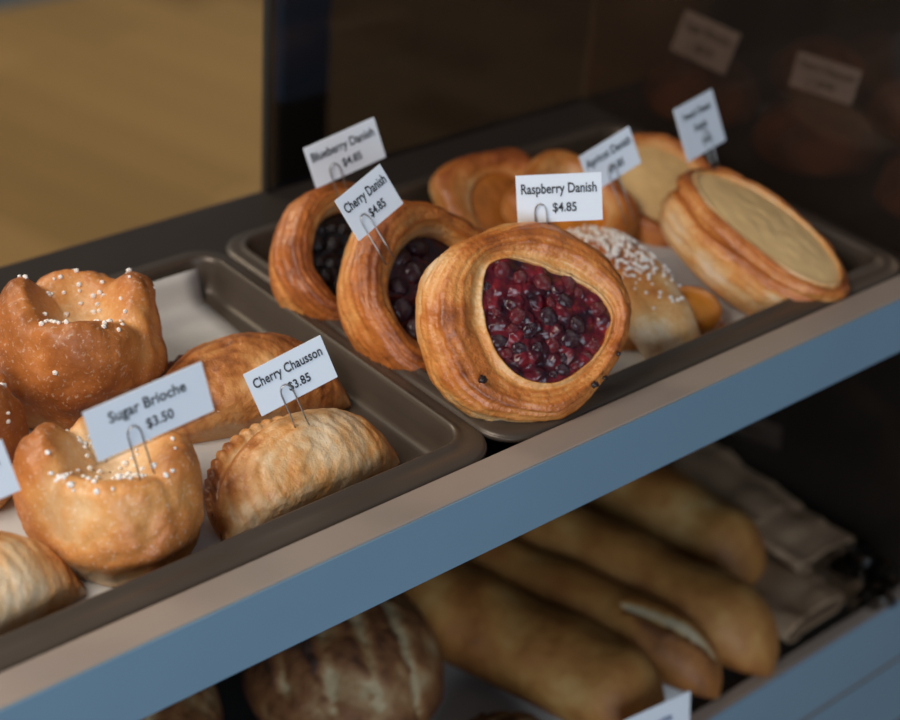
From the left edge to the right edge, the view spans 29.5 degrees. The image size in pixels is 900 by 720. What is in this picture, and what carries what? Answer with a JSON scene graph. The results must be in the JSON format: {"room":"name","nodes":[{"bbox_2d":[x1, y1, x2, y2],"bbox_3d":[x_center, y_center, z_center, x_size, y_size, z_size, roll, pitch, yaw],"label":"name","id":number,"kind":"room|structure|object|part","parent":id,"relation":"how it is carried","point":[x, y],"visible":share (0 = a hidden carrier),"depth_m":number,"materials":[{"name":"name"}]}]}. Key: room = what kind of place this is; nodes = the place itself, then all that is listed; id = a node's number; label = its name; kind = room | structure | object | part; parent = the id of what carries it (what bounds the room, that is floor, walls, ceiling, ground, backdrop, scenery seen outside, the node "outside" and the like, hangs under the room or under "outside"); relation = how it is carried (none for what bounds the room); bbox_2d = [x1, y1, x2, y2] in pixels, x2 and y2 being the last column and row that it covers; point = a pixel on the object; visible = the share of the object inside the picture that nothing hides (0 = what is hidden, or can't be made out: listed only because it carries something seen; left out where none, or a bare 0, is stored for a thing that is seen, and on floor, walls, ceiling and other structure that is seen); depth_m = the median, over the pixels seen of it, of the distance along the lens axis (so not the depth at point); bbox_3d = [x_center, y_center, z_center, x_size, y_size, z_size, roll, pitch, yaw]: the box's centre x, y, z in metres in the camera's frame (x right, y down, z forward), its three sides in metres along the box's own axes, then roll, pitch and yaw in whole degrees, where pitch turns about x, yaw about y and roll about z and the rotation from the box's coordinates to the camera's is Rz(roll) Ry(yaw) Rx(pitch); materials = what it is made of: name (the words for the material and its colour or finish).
{"room":"food shop","nodes":[
{"label":"food shop","id":0,"kind":"room"},
{"bbox_2d":[0,0,41,8],"bbox_3d":[-0.684,-2.017,3.374,9.000,2.600,0.105,-21,40,-35],"label":"wall","id":1,"kind":"structure","parent":0,"point":[3,3],"depth_m":3.83,"materials":[{"name":"paint"}]},
{"bbox_2d":[0,0,593,266],"bbox_3d":[1.137,0.382,2.217,9.000,0.020,5.900,-21,40,-35],"label":"floor","id":2,"kind":"structure","parent":0,"point":[116,116],"depth_m":3.38,"materials":[{"name":"brown wood"}]},
{"bbox_2d":[0,0,899,719],"bbox_3d":[-0.049,0.157,1.152,2.400,1.320,0.380,-21,40,-35],"label":"display case","id":3,"kind":"object","parent":2,"relation":"on","point":[441,82],"visible":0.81,"depth_m":1.17,"materials":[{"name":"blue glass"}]},
{"bbox_2d":[141,684,222,719],"bbox_3d":[-0.212,0.223,1.053,0.138,0.068,0.170,8,32,6],"label":"loaf","id":4,"kind":"object","parent":3,"relation":"on","point":[205,704],"visible":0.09,"depth_m":1.05,"materials":[{"name":"brown food"}]},
{"bbox_2d":[0,251,486,672],"bbox_3d":[-0.186,0.045,0.879,0.335,0.024,0.272,-21,40,-35],"label":"baking tray","id":5,"kind":"object","parent":3,"relation":"on","point":[431,443],"visible":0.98,"depth_m":0.88,"materials":[{"name":"metal"}]},
{"bbox_2d":[0,268,239,606],"bbox_3d":[-0.186,0.039,0.891,0.269,0.019,0.214,-21,40,-35],"label":"parchment paper","id":6,"kind":"object","parent":5,"relation":"on","point":[187,322],"visible":0.12,"depth_m":1.00,"materials":[{"name":"white paper"}]},
{"bbox_2d":[0,372,28,508],"bbox_3d":[-0.255,0.034,0.842,0.086,0.070,0.084,-14,36,-27],"label":"brioche","id":7,"kind":"object","parent":6,"relation":"on","point":[13,421],"visible":0.55,"depth_m":0.83,"materials":[{"name":"brown food"}]},
{"bbox_2d":[0,531,85,635],"bbox_3d":[-0.227,0.100,0.761,0.069,0.047,0.120,29,39,34],"label":"chausson","id":8,"kind":"object","parent":6,"relation":"on","point":[36,583],"visible":0.95,"depth_m":0.76,"materials":[{"name":"beige food"}]},
{"bbox_2d":[0,439,20,498],"bbox_3d":[-0.216,0.061,0.741,0.060,0.046,0.008,-14,36,-27],"label":"price card","id":9,"kind":"object","parent":8,"relation":"on","point":[9,485],"visible":1,"depth_m":0.75,"materials":[{"name":"white paper"}]},
{"bbox_2d":[0,268,167,429],"bbox_3d":[-0.197,-0.009,0.913,0.093,0.076,0.091,-21,40,-35],"label":"brioche","id":10,"kind":"object","parent":6,"relation":"on","point":[73,342],"visible":0.83,"depth_m":0.88,"materials":[{"name":"brown food"}]},
{"bbox_2d":[12,416,204,586],"bbox_3d":[-0.160,0.062,0.811,0.084,0.067,0.088,-21,40,-35],"label":"brioche","id":11,"kind":"object","parent":6,"relation":"on","point":[111,527],"visible":0.86,"depth_m":0.79,"materials":[{"name":"orange food"}]},
{"bbox_2d":[82,359,217,480],"bbox_3d":[-0.134,0.029,0.765,0.066,0.055,0.005,-15,37,-28],"label":"price card","id":12,"kind":"object","parent":11,"relation":"on","point":[128,420],"visible":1,"depth_m":0.76,"materials":[{"name":"white paper"}]},
{"bbox_2d":[164,332,350,443],"bbox_3d":[-0.114,0.005,0.930,0.117,0.047,0.071,-9,34,-20],"label":"chausson","id":13,"kind":"object","parent":6,"relation":"on","point":[227,358],"visible":0.47,"depth_m":0.91,"materials":[{"name":"brown food"}]},
{"bbox_2d":[203,408,399,540],"bbox_3d":[-0.080,0.046,0.871,0.114,0.044,0.063,-22,41,-36],"label":"chausson","id":14,"kind":"object","parent":6,"relation":"on","point":[270,470],"visible":0.87,"depth_m":0.85,"materials":[{"name":"beige food"}]},
{"bbox_2d":[243,335,337,427],"bbox_3d":[-0.078,0.013,0.842,0.048,0.048,0.010,-12,35,-25],"label":"price card","id":15,"kind":"object","parent":14,"relation":"on","point":[273,384],"visible":1,"depth_m":0.84,"materials":[{"name":"white paper"}]},
{"bbox_2d":[240,593,443,719],"bbox_3d":[-0.069,0.191,1.104,0.132,0.089,0.144,-3,32,-13],"label":"loaf","id":16,"kind":"object","parent":3,"relation":"on","point":[384,661],"visible":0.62,"depth_m":1.06,"materials":[{"name":"brown food"}]},
{"bbox_3d":[0.003,-0.349,1.143,0.300,0.444,0.005,-21,40,-35],"label":"door","id":17,"kind":"part","parent":3,"relation":"part of","materials":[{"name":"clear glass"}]},
{"bbox_2d":[430,662,683,719],"bbox_3d":[0.000,0.181,1.212,0.180,0.001,0.310,-21,40,-35],"label":"parchment paper","id":18,"kind":"object","parent":3,"relation":"on","point":[466,696],"visible":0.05,"depth_m":1.14,"materials":[{"name":"grey paper"}]},
{"bbox_2d":[470,711,538,719],"bbox_3d":[0.031,0.250,1.061,0.080,0.046,0.097,26,38,31],"label":"loaf","id":19,"kind":"object","parent":18,"relation":"on","point":[497,715],"visible":1,"depth_m":1.08,"materials":[{"name":"brown food"}]},
{"bbox_2d":[403,562,664,719],"bbox_3d":[-0.012,0.165,1.176,0.360,0.065,0.075,22,36,26],"label":"bread loaf","id":20,"kind":"object","parent":18,"relation":"on","point":[553,659],"visible":0.47,"depth_m":1.11,"materials":[{"name":"brown food"}]},
{"bbox_2d":[467,538,721,698],"bbox_3d":[0.031,0.145,1.210,0.360,0.050,0.058,22,36,26],"label":"baguette","id":21,"kind":"object","parent":18,"relation":"on","point":[684,658],"visible":0.36,"depth_m":1.15,"materials":[{"name":"brown food"}]},
{"bbox_2d":[516,506,778,676],"bbox_3d":[0.073,0.133,1.241,0.361,0.063,0.078,21,35,25],"label":"baguette","id":22,"kind":"object","parent":18,"relation":"on","point":[741,626],"visible":0.33,"depth_m":1.18,"materials":[{"name":"brown food"}]},
{"bbox_2d":[215,352,899,719],"bbox_3d":[-0.055,0.208,1.186,2.400,0.026,0.361,-21,40,-35],"label":"shelf","id":23,"kind":"object","parent":3,"relation":"attached to","point":[838,454],"depth_m":1.36,"materials":[{"name":"blue metal"}]},
{"bbox_2d":[226,123,899,442],"bbox_3d":[0.074,-0.058,1.079,0.354,0.024,0.274,-21,40,-35],"label":"baking tray","id":24,"kind":"object","parent":3,"relation":"on","point":[866,266],"visible":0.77,"depth_m":1.02,"materials":[{"name":"metal"}]},
{"bbox_2d":[415,221,630,421],"bbox_3d":[0.041,-0.019,0.918,0.124,0.095,0.084,-13,36,-26],"label":"raspberry danish","id":25,"kind":"object","parent":24,"relation":"on","point":[518,321],"visible":1,"depth_m":0.90,"materials":[{"name":"brown food"}]},
{"bbox_2d":[515,172,602,223],"bbox_3d":[0.058,-0.079,0.926,0.049,0.051,0.009,5,32,0],"label":"price card","id":26,"kind":"object","parent":25,"relation":"on","point":[547,198],"visible":0.99,"depth_m":0.92,"materials":[{"name":"white paper"}]},
{"bbox_2d":[608,241,747,374],"bbox_3d":[0.071,-0.048,1.081,0.278,0.001,0.210,-21,40,-35],"label":"parchment paper","id":27,"kind":"object","parent":24,"relation":"on","point":[682,275],"visible":0.02,"depth_m":1.09,"materials":[{"name":"white paper"}]},
{"bbox_2d":[269,182,355,320],"bbox_3d":[-0.061,-0.056,1.015,0.089,0.084,0.100,24,37,28],"label":"blueberry danish","id":28,"kind":"object","parent":27,"relation":"on","point":[311,237],"visible":0.41,"depth_m":0.99,"materials":[{"name":"brown food"}]},
{"bbox_2d":[303,117,385,197],"bbox_3d":[-0.061,-0.113,1.003,0.052,0.054,0.010,-13,36,-26],"label":"price card","id":29,"kind":"object","parent":28,"relation":"on","point":[338,155],"visible":0.99,"depth_m":1.00,"materials":[{"name":"white paper"}]},
{"bbox_2d":[337,200,483,371],"bbox_3d":[-0.012,-0.038,0.976,0.110,0.097,0.095,-7,33,-18],"label":"cherry danish","id":30,"kind":"object","parent":27,"relation":"on","point":[376,301],"visible":0.41,"depth_m":0.95,"materials":[{"name":"brown food"}]},
{"bbox_2d":[334,164,402,264],"bbox_3d":[-0.040,-0.077,0.926,0.025,0.046,0.042,26,38,31],"label":"price card","id":31,"kind":"object","parent":30,"relation":"on","point":[373,198],"visible":1,"depth_m":0.93,"materials":[{"name":"white paper"}]},
{"bbox_2d":[429,148,531,230],"bbox_3d":[0.034,-0.100,1.136,0.084,0.064,0.075,-22,40,-36],"label":"apricot danish","id":32,"kind":"object","parent":27,"relation":"on","point":[472,187],"visible":0.41,"depth_m":1.12,"materials":[{"name":"food"}]},
{"bbox_2d":[501,149,640,241],"bbox_3d":[0.079,-0.099,1.128,0.080,0.058,0.081,23,36,28],"label":"apricot danish","id":33,"kind":"object","parent":27,"relation":"on","point":[559,161],"visible":0.33,"depth_m":1.13,"materials":[{"name":"food"}]},
{"bbox_2d":[579,126,640,225],"bbox_3d":[0.100,-0.110,1.043,0.046,0.057,0.020,-20,39,-34],"label":"price card","id":34,"kind":"object","parent":33,"relation":"on","point":[616,155],"visible":1,"depth_m":1.04,"materials":[{"name":"white paper"}]},
{"bbox_2d":[568,225,723,358],"bbox_3d":[0.102,-0.044,1.038,0.134,0.058,0.084,18,34,21],"label":"pastry","id":35,"kind":"object","parent":27,"relation":"on","point":[665,315],"visible":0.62,"depth_m":1.01,"materials":[{"name":"food"}]},
{"bbox_2d":[614,133,710,247],"bbox_3d":[0.144,-0.115,1.173,0.090,0.048,0.105,-10,35,-23],"label":"cheese danish","id":36,"kind":"object","parent":27,"relation":"on","point":[663,159],"visible":0.37,"depth_m":1.17,"materials":[{"name":"beige food"}]},
{"bbox_2d":[659,166,850,314],"bbox_3d":[0.193,-0.070,1.080,0.132,0.078,0.089,24,37,29],"label":"cheese danish","id":37,"kind":"object","parent":24,"relation":"on","point":[745,243],"visible":0.94,"depth_m":1.06,"materials":[{"name":"beige food"}]},
{"bbox_2d":[673,89,725,167],"bbox_3d":[0.164,-0.143,1.101,0.025,0.048,0.046,27,38,32],"label":"price card","id":38,"kind":"object","parent":37,"relation":"on","point":[698,122],"visible":1,"depth_m":1.10,"materials":[{"name":"white paper"}]},
{"bbox_2d":[625,690,689,719],"bbox_3d":[0.130,0.229,1.078,0.054,0.030,0.003,-14,36,-28],"label":"price card","id":39,"kind":"object","parent":3,"relation":"attached to","point":[678,707],"visible":1,"depth_m":1.08,"materials":[{"name":"white paper"}]},
{"bbox_2d":[582,465,765,584],"bbox_3d":[0.116,0.091,1.314,0.290,0.063,0.071,26,37,31],"label":"baguette","id":40,"kind":"object","parent":3,"relation":"in","point":[664,504],"visible":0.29,"depth_m":1.25,"materials":[{"name":"brown food"}]},
{"bbox_2d":[643,54,760,129],"bbox_3d":[0.196,-0.211,1.318,0.089,0.051,0.092,-21,40,-35],"label":"bread roll","id":41,"kind":"object","parent":3,"relation":"on","point":[735,92],"visible":0.74,"depth_m":1.29,"materials":[{"name":"brown food"}]},
{"bbox_2d":[670,9,740,77],"bbox_3d":[0.186,-0.225,1.282,0.023,0.059,0.054,-24,41,-38],"label":"price card","id":42,"kind":"object","parent":41,"relation":"on","point":[704,41],"visible":1,"depth_m":1.28,"materials":[{"name":"white paper"}]},
{"bbox_3d":[0.448,-0.523,1.482,0.860,0.444,0.005,-21,40,-35],"label":"door","id":43,"kind":"part","parent":3,"relation":"part of","materials":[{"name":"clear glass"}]},
{"bbox_3d":[0.233,-0.318,1.121,0.005,0.444,0.347,-21,40,-35],"label":"panel","id":44,"kind":"part","parent":3,"relation":"part of","materials":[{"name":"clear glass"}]},
{"bbox_2d":[733,420,781,449],"bbox_3d":[0.246,0.056,1.404,0.054,0.025,0.004,22,35,26],"label":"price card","id":45,"kind":"object","parent":3,"relation":"on","point":[760,431],"visible":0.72,"depth_m":1.40,"materials":[{"name":"black"}]},
{"bbox_2d":[752,546,862,642],"bbox_3d":[0.201,0.138,1.288,0.099,0.021,0.204,-24,41,-38],"label":"paper bag","id":46,"kind":"object","parent":3,"relation":"on","point":[797,602],"visible":0.2,"depth_m":1.24,"materials":[{"name":"brown paper"}]},
{"bbox_2d":[737,507,762,524],"bbox_3d":[0.147,0.100,1.315,0.183,0.016,0.064,28,38,33],"label":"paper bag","id":47,"kind":"object","parent":46,"relation":"on","point":[756,520],"visible":0.03,"depth_m":1.28,"materials":[{"name":"brown paper"}]},
{"bbox_2d":[667,442,855,572],"bbox_3d":[0.220,0.099,1.325,0.061,0.017,0.202,-18,38,-32],"label":"paper bag","id":48,"kind":"object","parent":46,"relation":"on","point":[799,537],"visible":0.56,"depth_m":1.30,"materials":[{"name":"brown paper"}]},
{"bbox_2d":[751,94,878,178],"bbox_3d":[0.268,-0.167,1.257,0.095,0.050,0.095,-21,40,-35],"label":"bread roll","id":49,"kind":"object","parent":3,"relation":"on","point":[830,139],"visible":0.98,"depth_m":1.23,"materials":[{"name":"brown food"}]},
{"bbox_2d":[789,51,861,108],"bbox_3d":[0.266,-0.189,1.230,0.050,0.056,0.011,19,35,23],"label":"price card","id":50,"kind":"object","parent":49,"relation":"on","point":[820,76],"visible":1,"depth_m":1.22,"materials":[{"name":"white paper"}]},
{"bbox_2d":[769,37,872,103],"bbox_3d":[0.297,-0.234,1.375,0.081,0.045,0.082,-21,40,-35],"label":"bread roll","id":51,"kind":"object","parent":3,"relation":"on","point":[832,49],"visible":0.62,"depth_m":1.36,"materials":[{"name":"brown food"}]},
{"bbox_3d":[0.062,0.368,1.114,2.400,0.076,0.004,-21,40,-35],"label":"kick panel","id":52,"kind":"part","parent":3,"relation":"part of","materials":[{"name":"blue paint"}]},
{"bbox_2d":[813,536,899,610],"bbox_3d":[0.297,0.154,1.259,0.064,0.036,0.067,-4,33,-13],"label":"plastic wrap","id":53,"kind":"object","parent":3,"relation":"on","point":[869,593],"visible":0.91,"depth_m":1.26,"materials":[{"name":"clear plastic"}]},
{"bbox_3d":[0.226,-0.013,1.322,0.005,0.246,0.361,-21,40,-35],"label":"panel","id":54,"kind":"part","parent":3,"relation":"part of","materials":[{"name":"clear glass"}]},
{"bbox_2d":[873,154,899,219],"bbox_3d":[0.340,-0.122,1.194,0.087,0.050,0.084,-21,40,-35],"label":"bread roll","id":55,"kind":"object","parent":3,"relation":"on","point":[886,192],"visible":1,"depth_m":1.18,"materials":[{"name":"brown food"}]}
]}

